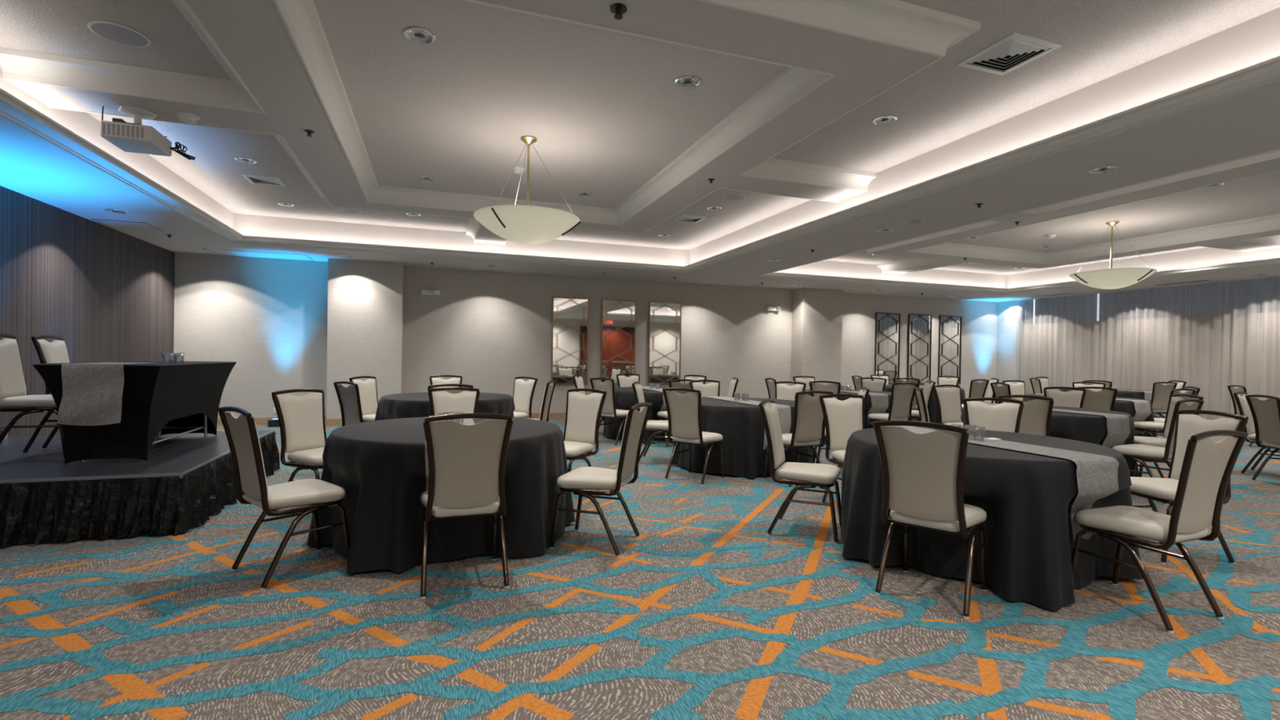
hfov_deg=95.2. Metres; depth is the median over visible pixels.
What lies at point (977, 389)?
banquet chair
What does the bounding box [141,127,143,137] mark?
vent
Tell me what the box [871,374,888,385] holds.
banquet chair
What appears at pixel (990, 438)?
notepad
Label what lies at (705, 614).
floor
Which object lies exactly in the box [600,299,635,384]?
mirror
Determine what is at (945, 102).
ceiling
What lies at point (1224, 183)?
recessed light
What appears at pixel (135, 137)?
projector
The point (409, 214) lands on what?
recessed light
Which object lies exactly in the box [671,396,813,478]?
tablecloth
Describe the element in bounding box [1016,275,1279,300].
trim
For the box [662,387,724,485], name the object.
banquet chair
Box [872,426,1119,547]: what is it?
table runner
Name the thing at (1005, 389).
banquet chair
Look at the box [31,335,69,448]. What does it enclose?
banquet chair
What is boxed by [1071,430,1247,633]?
banquet chair
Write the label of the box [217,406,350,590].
banquet chair
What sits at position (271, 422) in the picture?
uplight
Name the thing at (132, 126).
vent
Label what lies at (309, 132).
sprinkler head
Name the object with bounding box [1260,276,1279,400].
sheer curtain
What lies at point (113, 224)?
ceiling hatch
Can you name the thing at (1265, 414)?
banquet chair
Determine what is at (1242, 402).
banquet chair
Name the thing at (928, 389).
banquet chair
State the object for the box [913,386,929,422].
banquet chair
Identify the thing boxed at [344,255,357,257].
recessed light
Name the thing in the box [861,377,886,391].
banquet chair
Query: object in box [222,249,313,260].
ceiling hatch
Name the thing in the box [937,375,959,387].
banquet chair
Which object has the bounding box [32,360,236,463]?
rectangular table
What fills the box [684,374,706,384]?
banquet chair
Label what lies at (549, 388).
banquet chair
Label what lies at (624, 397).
tablecloth
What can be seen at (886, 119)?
recessed light
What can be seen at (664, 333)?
mirror
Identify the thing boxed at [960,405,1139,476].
tablecloth
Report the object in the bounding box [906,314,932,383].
mirror
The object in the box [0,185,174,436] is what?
wall
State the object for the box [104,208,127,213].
recessed light
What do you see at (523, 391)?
banquet chair
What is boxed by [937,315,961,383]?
mirror
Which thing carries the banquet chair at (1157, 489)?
on the floor
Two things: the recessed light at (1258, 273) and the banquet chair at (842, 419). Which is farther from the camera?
the recessed light at (1258, 273)
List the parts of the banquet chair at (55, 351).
frame, leg, backrest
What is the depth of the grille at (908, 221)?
6.73 m
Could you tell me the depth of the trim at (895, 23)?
4.13 m
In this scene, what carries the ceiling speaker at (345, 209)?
attached to the ceiling at (945, 102)
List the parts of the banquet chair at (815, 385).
panel, frame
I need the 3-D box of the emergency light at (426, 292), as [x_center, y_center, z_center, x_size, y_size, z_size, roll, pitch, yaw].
[-3.936,-1.269,11.014,0.340,0.095,0.104,1,0,-19]
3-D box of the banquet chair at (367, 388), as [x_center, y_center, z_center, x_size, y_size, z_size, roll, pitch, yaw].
[-3.386,0.704,7.603,0.575,0.976,0.464,1,0,17]
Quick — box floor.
[0,417,1279,719]
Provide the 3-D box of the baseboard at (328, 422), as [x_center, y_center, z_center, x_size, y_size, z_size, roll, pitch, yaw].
[0.972,1.167,12.549,18.400,0.125,0.458,1,0,-19]
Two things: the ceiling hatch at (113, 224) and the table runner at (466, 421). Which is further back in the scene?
the ceiling hatch at (113, 224)
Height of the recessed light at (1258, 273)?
0.011 m
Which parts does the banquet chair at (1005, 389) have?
panel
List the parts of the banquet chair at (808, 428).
leg, leg, seat, seat frame, frame, panel, leg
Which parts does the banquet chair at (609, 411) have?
panel, frame, leg, seat, leg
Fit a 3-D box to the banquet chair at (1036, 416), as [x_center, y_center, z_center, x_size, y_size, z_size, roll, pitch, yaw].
[3.884,0.827,5.845,0.464,0.976,0.575,1,0,41]
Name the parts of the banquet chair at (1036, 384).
panel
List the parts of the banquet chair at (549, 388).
backrest, panel, frame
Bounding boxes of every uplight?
[0,425,7,440]
[266,418,279,426]
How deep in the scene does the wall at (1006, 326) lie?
15.47 m
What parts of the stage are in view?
edge trim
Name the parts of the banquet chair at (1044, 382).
frame, backrest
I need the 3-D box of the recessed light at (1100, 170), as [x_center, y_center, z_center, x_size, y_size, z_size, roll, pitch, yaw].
[3.850,-1.579,4.856,0.198,0.011,0.198,1,0,-19]
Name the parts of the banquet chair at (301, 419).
panel, leg, frame, backrest, seat frame, seat, leg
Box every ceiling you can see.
[0,0,1279,249]
[0,82,1279,302]
[6,0,938,244]
[313,0,786,208]
[776,247,1279,288]
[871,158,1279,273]
[949,170,1279,252]
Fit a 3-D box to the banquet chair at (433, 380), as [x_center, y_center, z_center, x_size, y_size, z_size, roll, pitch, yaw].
[-2.740,0.710,8.270,0.464,0.976,0.575,1,0,-20]
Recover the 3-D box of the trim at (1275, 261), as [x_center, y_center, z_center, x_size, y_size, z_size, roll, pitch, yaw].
[6.931,-1.601,8.300,6.740,0.088,9.200,1,0,-19]
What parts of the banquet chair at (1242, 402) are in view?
backrest, frame, leg, seat, leg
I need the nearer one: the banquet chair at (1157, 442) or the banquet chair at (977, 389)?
the banquet chair at (1157, 442)
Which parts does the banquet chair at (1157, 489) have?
seat frame, leg, seat, leg, backrest, frame, leg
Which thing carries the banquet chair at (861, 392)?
on the floor
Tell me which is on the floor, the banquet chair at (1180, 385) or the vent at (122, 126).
the banquet chair at (1180, 385)
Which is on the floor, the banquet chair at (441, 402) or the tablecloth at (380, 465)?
the banquet chair at (441, 402)
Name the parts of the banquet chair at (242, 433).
panel, leg, backrest, frame, leg, seat, seat frame, leg, leg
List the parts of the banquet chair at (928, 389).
seat, frame, backrest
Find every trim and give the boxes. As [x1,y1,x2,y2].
[0,0,980,244]
[0,55,1279,272]
[272,0,835,225]
[754,148,1279,293]
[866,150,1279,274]
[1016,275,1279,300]
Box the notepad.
[984,437,999,439]
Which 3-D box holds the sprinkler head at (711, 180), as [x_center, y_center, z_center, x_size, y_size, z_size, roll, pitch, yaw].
[0.754,-1.892,6.182,0.072,0.038,0.071,1,0,-19]
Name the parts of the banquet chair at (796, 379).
frame, backrest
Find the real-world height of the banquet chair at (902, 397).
0.976 m
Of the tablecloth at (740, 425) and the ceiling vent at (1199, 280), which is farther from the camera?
the ceiling vent at (1199, 280)
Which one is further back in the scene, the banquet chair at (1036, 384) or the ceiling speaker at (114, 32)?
the banquet chair at (1036, 384)
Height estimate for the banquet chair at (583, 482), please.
0.976 m
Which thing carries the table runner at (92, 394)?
on the rectangular table
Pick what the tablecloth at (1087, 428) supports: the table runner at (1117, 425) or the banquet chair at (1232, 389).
the table runner at (1117, 425)
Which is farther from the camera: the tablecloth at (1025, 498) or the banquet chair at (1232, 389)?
the banquet chair at (1232, 389)
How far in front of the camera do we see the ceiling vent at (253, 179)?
6.98 m
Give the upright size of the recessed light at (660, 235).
0.011 m
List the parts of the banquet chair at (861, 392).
leg, backrest, frame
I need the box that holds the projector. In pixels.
[100,106,195,159]
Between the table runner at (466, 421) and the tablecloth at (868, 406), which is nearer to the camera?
the table runner at (466, 421)
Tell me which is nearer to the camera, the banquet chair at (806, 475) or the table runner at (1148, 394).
the banquet chair at (806, 475)
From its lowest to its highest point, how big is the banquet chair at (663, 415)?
0.976 m
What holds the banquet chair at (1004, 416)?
on the floor
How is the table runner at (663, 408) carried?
on the tablecloth at (624, 397)
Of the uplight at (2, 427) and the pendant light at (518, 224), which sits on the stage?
the uplight at (2, 427)
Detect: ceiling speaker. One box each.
[87,20,151,47]
[340,207,361,213]
[724,194,746,200]
[906,218,924,223]
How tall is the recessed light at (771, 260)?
0.011 m
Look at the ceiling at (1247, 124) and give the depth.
6.12 m
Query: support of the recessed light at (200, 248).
in the ceiling at (1247, 124)
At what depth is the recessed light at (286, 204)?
8.13 m
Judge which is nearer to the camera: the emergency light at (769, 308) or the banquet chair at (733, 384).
the banquet chair at (733, 384)
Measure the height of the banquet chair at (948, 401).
0.976 m
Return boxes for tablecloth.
[306,417,575,573]
[374,392,515,420]
[602,386,672,443]
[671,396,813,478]
[804,389,899,440]
[840,426,1142,610]
[884,385,965,426]
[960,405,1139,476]
[1022,394,1157,436]
[1058,388,1160,417]
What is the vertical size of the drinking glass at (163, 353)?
0.088 m
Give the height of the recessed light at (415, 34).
0.011 m
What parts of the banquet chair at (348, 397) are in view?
panel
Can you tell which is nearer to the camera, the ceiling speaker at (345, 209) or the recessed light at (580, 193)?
the recessed light at (580, 193)
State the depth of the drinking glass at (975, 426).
3.93 m
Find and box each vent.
[102,122,105,133]
[106,123,110,134]
[111,123,115,135]
[116,124,119,135]
[121,124,124,136]
[126,125,128,136]
[131,125,133,137]
[136,126,138,137]
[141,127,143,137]
[240,173,286,186]
[673,214,706,222]
[956,32,1062,75]
[1029,293,1070,297]
[1153,280,1210,285]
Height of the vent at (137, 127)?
0.085 m
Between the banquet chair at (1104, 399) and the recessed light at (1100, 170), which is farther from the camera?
the banquet chair at (1104, 399)
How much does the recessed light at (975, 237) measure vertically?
0.011 m
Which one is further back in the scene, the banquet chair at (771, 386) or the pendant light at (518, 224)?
the banquet chair at (771, 386)
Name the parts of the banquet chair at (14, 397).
backrest, frame, leg, seat, seat frame, leg, leg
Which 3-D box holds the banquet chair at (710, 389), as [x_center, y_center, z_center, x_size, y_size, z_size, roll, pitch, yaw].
[0.987,0.769,7.991,0.464,0.976,0.575,1,0,-16]
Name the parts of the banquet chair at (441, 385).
panel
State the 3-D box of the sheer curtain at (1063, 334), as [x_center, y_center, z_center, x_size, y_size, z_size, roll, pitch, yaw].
[10.047,-0.102,14.286,0.111,2.882,1.810,1,0,-19]
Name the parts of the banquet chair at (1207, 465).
leg, leg, leg, seat frame, seat, frame, leg, panel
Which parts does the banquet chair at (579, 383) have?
frame, backrest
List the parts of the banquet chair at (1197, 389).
seat, frame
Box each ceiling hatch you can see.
[91,218,163,231]
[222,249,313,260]
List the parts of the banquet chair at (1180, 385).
frame, backrest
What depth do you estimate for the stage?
4.04 m
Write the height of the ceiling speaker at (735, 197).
0.014 m
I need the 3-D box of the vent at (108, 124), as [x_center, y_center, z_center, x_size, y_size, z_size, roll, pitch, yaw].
[-4.062,-1.767,4.469,0.015,0.085,0.005,1,0,-19]
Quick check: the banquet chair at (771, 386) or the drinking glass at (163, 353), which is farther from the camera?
the banquet chair at (771, 386)
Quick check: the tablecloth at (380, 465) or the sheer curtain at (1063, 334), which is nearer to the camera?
the tablecloth at (380, 465)
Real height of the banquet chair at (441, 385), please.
0.976 m
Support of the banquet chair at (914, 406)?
on the floor
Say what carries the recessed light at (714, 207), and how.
in the ceiling at (945, 102)
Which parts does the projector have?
mount plate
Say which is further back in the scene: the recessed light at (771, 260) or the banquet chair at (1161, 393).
the banquet chair at (1161, 393)
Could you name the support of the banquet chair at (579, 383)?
on the floor
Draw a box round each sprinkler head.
[303,129,314,137]
[609,3,626,19]
[707,177,714,183]
[975,203,982,208]
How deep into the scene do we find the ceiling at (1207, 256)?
12.21 m
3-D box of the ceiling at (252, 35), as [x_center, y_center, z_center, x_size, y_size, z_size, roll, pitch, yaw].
[-1.056,-1.935,5.575,7.815,0.001,9.670,1,0,-19]
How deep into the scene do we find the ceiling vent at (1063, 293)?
13.88 m
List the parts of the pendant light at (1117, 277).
stem, lamp shade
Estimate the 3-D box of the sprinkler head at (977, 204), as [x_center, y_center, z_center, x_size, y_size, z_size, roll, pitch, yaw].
[3.473,-1.578,5.985,0.072,0.038,0.071,1,0,-19]
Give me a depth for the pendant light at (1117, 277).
8.33 m
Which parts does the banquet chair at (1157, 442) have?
leg, seat, leg, backrest, frame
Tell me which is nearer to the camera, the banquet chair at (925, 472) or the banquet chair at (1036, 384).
the banquet chair at (925, 472)
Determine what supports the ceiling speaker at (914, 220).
attached to the ceiling at (1247, 124)
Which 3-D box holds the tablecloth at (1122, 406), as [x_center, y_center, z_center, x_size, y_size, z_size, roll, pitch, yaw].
[6.825,0.954,9.012,1.751,0.751,1.685,1,0,-19]
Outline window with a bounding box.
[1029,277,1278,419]
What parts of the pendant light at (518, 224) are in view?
lamp shade, stem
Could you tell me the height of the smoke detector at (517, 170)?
0.056 m
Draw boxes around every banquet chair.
[0,333,65,459]
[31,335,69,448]
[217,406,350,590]
[271,388,326,510]
[333,381,363,426]
[349,376,377,422]
[420,413,513,599]
[427,383,473,415]
[428,386,479,415]
[429,374,462,387]
[512,376,537,418]
[525,380,556,422]
[549,402,652,556]
[563,388,606,490]
[573,374,604,423]
[589,377,628,446]
[616,373,639,386]
[631,381,674,461]
[655,379,696,448]
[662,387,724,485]
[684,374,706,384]
[689,379,719,397]
[727,377,738,397]
[758,398,840,543]
[762,390,833,488]
[764,377,776,399]
[774,381,806,400]
[792,375,815,389]
[808,380,840,440]
[813,386,869,463]
[819,393,864,502]
[851,375,862,390]
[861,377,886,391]
[866,382,918,428]
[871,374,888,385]
[873,420,986,618]
[893,377,919,421]
[899,380,935,426]
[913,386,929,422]
[933,384,963,427]
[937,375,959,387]
[961,378,989,408]
[963,397,1024,432]
[985,377,999,403]
[990,382,1011,403]
[998,395,1053,436]
[1002,380,1026,400]
[1029,377,1042,394]
[1034,376,1049,393]
[1043,386,1086,408]
[1071,382,1106,391]
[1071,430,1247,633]
[1075,386,1117,410]
[1081,380,1112,390]
[1111,399,1204,505]
[1129,409,1248,564]
[1133,388,1195,437]
[1133,393,1203,478]
[1151,382,1177,417]
[1154,386,1199,435]
[1160,380,1186,417]
[1226,385,1253,447]
[1233,391,1279,474]
[1244,394,1279,480]
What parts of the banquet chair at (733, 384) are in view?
backrest, frame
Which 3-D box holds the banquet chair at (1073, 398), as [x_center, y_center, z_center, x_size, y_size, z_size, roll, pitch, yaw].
[5.381,0.840,7.486,0.464,0.976,0.575,1,0,44]
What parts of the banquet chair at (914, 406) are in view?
panel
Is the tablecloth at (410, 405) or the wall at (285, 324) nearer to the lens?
the tablecloth at (410, 405)
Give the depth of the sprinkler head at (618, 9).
3.15 m
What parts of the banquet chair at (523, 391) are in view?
seat, backrest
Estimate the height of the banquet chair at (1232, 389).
0.976 m
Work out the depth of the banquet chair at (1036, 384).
12.15 m
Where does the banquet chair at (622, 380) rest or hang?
on the floor
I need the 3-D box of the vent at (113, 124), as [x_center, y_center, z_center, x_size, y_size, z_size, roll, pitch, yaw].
[-4.034,-1.767,4.479,0.015,0.085,0.005,1,0,-19]
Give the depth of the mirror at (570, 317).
11.92 m
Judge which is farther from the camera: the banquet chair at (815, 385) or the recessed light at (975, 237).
the recessed light at (975, 237)
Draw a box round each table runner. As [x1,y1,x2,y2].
[57,362,155,426]
[425,415,475,490]
[631,386,666,420]
[702,396,791,450]
[808,388,888,425]
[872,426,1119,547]
[987,403,1130,448]
[1034,393,1151,435]
[1071,386,1159,417]
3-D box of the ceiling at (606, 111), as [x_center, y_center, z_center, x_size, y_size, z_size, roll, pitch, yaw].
[-1.059,-2.120,5.588,3.320,0.001,4.800,1,0,-19]
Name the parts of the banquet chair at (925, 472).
leg, leg, panel, frame, seat frame, seat, leg, leg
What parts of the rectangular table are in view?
leg, leg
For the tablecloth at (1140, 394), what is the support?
on the round table
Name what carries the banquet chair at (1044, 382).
on the floor
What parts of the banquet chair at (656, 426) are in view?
backrest, frame, leg, leg, seat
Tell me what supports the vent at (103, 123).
attached to the projector
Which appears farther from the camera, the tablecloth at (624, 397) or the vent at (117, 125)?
the tablecloth at (624, 397)
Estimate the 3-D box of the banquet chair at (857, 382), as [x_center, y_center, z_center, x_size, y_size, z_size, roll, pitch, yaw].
[4.595,0.803,11.685,0.575,0.976,0.464,1,0,-3]
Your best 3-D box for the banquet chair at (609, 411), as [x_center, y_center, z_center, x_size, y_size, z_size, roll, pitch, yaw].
[-0.392,0.744,8.641,0.464,0.976,0.575,1,0,38]
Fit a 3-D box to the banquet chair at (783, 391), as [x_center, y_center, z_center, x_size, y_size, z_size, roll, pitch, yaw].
[1.922,0.784,7.943,0.464,0.976,0.575,1,0,39]
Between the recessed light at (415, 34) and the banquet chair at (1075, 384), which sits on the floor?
the banquet chair at (1075, 384)
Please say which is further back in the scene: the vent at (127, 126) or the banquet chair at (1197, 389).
the banquet chair at (1197, 389)
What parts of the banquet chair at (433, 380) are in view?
backrest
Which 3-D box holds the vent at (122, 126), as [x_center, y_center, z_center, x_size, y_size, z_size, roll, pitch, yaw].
[-3.977,-1.766,4.498,0.015,0.085,0.005,1,0,-19]
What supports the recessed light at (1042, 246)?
in the ceiling at (1259, 195)
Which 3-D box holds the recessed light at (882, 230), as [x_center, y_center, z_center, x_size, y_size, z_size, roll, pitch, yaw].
[3.041,-1.605,7.242,0.198,0.011,0.198,1,0,-19]
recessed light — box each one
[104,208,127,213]
[196,247,211,249]
[234,156,256,163]
[277,202,293,206]
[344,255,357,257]
[403,26,435,44]
[406,213,420,216]
[417,176,435,182]
[577,191,592,196]
[658,234,671,236]
[675,75,701,88]
[706,205,721,210]
[767,258,779,261]
[871,115,897,124]
[876,228,893,232]
[968,235,980,239]
[1039,245,1053,248]
[1088,165,1118,173]
[1204,182,1226,187]
[1252,273,1268,275]
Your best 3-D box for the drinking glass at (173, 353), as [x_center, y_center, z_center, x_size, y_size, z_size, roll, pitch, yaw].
[-3.893,-0.017,4.929,0.072,0.088,0.072,1,0,-19]
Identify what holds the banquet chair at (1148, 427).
on the floor
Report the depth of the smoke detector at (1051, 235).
9.40 m
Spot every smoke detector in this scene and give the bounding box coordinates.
[175,111,199,124]
[511,166,525,174]
[1045,233,1057,238]
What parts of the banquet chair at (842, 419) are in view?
leg, seat, frame, backrest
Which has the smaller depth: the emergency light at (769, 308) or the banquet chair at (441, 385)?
the banquet chair at (441, 385)
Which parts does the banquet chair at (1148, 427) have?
leg, seat, panel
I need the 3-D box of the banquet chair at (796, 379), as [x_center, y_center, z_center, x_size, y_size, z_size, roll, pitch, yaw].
[3.121,0.786,10.633,0.464,0.976,0.575,1,0,-15]
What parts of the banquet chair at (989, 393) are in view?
frame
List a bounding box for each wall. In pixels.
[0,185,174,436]
[173,252,997,418]
[995,300,1021,386]
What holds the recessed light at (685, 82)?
in the ceiling at (606, 111)
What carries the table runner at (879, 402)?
on the tablecloth at (868, 406)
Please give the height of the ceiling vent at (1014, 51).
0.016 m
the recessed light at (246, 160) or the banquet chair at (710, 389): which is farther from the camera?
the banquet chair at (710, 389)
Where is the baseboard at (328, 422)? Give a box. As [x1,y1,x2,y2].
[217,412,565,426]
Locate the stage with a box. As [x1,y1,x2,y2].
[0,429,279,547]
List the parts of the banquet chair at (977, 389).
panel, frame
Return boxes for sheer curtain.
[1015,293,1092,395]
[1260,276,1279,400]
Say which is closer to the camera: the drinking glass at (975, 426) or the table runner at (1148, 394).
the drinking glass at (975, 426)
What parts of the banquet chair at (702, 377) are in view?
backrest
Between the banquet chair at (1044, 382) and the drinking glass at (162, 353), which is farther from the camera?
the banquet chair at (1044, 382)
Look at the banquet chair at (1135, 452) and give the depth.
5.51 m
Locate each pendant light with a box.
[473,135,581,244]
[1069,221,1156,288]
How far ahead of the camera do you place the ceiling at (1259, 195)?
8.22 m
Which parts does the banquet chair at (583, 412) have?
leg, seat, seat frame, backrest, frame, leg, panel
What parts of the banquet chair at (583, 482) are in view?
leg, leg, seat frame, seat, leg, frame, leg, backrest, panel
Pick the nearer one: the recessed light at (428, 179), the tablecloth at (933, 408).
the recessed light at (428, 179)
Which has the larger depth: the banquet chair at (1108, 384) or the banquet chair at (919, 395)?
the banquet chair at (1108, 384)
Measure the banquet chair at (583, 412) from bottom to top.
0.976 m
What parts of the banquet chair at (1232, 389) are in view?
panel, frame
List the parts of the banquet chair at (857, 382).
panel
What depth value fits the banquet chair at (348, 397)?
6.26 m
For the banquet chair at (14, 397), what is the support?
on the stage
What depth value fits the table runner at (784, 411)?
6.39 m
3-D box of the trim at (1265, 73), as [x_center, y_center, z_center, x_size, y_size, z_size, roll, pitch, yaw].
[-1.060,-1.708,5.577,7.415,0.088,9.270,1,0,-19]
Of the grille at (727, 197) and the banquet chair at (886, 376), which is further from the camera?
the banquet chair at (886, 376)
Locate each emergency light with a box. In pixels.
[421,289,440,295]
[765,306,780,311]
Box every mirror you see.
[551,297,588,384]
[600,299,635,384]
[648,301,681,384]
[874,312,900,383]
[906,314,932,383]
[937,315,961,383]
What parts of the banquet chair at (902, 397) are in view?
seat, panel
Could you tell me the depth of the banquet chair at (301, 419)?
4.77 m
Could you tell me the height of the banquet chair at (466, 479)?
0.976 m
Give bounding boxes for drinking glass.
[160,352,172,363]
[163,352,173,362]
[173,352,183,363]
[964,424,977,439]
[973,426,985,440]
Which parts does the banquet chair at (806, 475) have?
backrest, frame, leg, leg, seat frame, seat, leg, leg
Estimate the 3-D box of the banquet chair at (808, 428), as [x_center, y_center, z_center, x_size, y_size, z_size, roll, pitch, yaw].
[1.638,0.790,6.105,0.464,0.976,0.575,1,0,-22]
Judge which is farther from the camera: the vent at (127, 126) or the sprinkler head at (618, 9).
the vent at (127, 126)
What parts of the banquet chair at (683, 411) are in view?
leg, panel, frame, leg, seat frame, seat, leg, leg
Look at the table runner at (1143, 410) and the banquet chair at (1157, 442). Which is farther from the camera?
the table runner at (1143, 410)
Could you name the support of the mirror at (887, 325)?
attached to the wall at (285, 324)
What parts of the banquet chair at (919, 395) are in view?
panel, backrest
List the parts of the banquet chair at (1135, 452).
leg, seat, leg, seat frame, frame, leg, panel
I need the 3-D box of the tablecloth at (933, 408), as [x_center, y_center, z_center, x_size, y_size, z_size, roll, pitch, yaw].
[5.612,0.919,11.713,1.717,0.751,1.636,1,0,-19]
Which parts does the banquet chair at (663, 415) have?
seat, leg, frame, panel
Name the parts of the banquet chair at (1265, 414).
frame, panel, leg, seat, seat frame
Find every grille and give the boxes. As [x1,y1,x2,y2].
[725,195,744,200]
[907,220,922,223]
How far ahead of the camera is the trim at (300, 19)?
5.03 m
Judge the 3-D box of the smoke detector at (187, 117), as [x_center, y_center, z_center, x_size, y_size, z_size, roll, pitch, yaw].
[-3.643,-1.942,4.708,0.156,0.056,0.156,1,0,-19]
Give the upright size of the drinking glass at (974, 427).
0.088 m
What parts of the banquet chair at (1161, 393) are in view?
seat, panel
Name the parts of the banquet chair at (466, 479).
leg, leg, seat, seat frame, frame, panel, leg, leg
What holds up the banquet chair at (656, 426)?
on the floor
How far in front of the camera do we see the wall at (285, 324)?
11.33 m
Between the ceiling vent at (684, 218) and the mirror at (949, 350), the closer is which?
the ceiling vent at (684, 218)
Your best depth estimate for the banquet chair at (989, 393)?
11.46 m

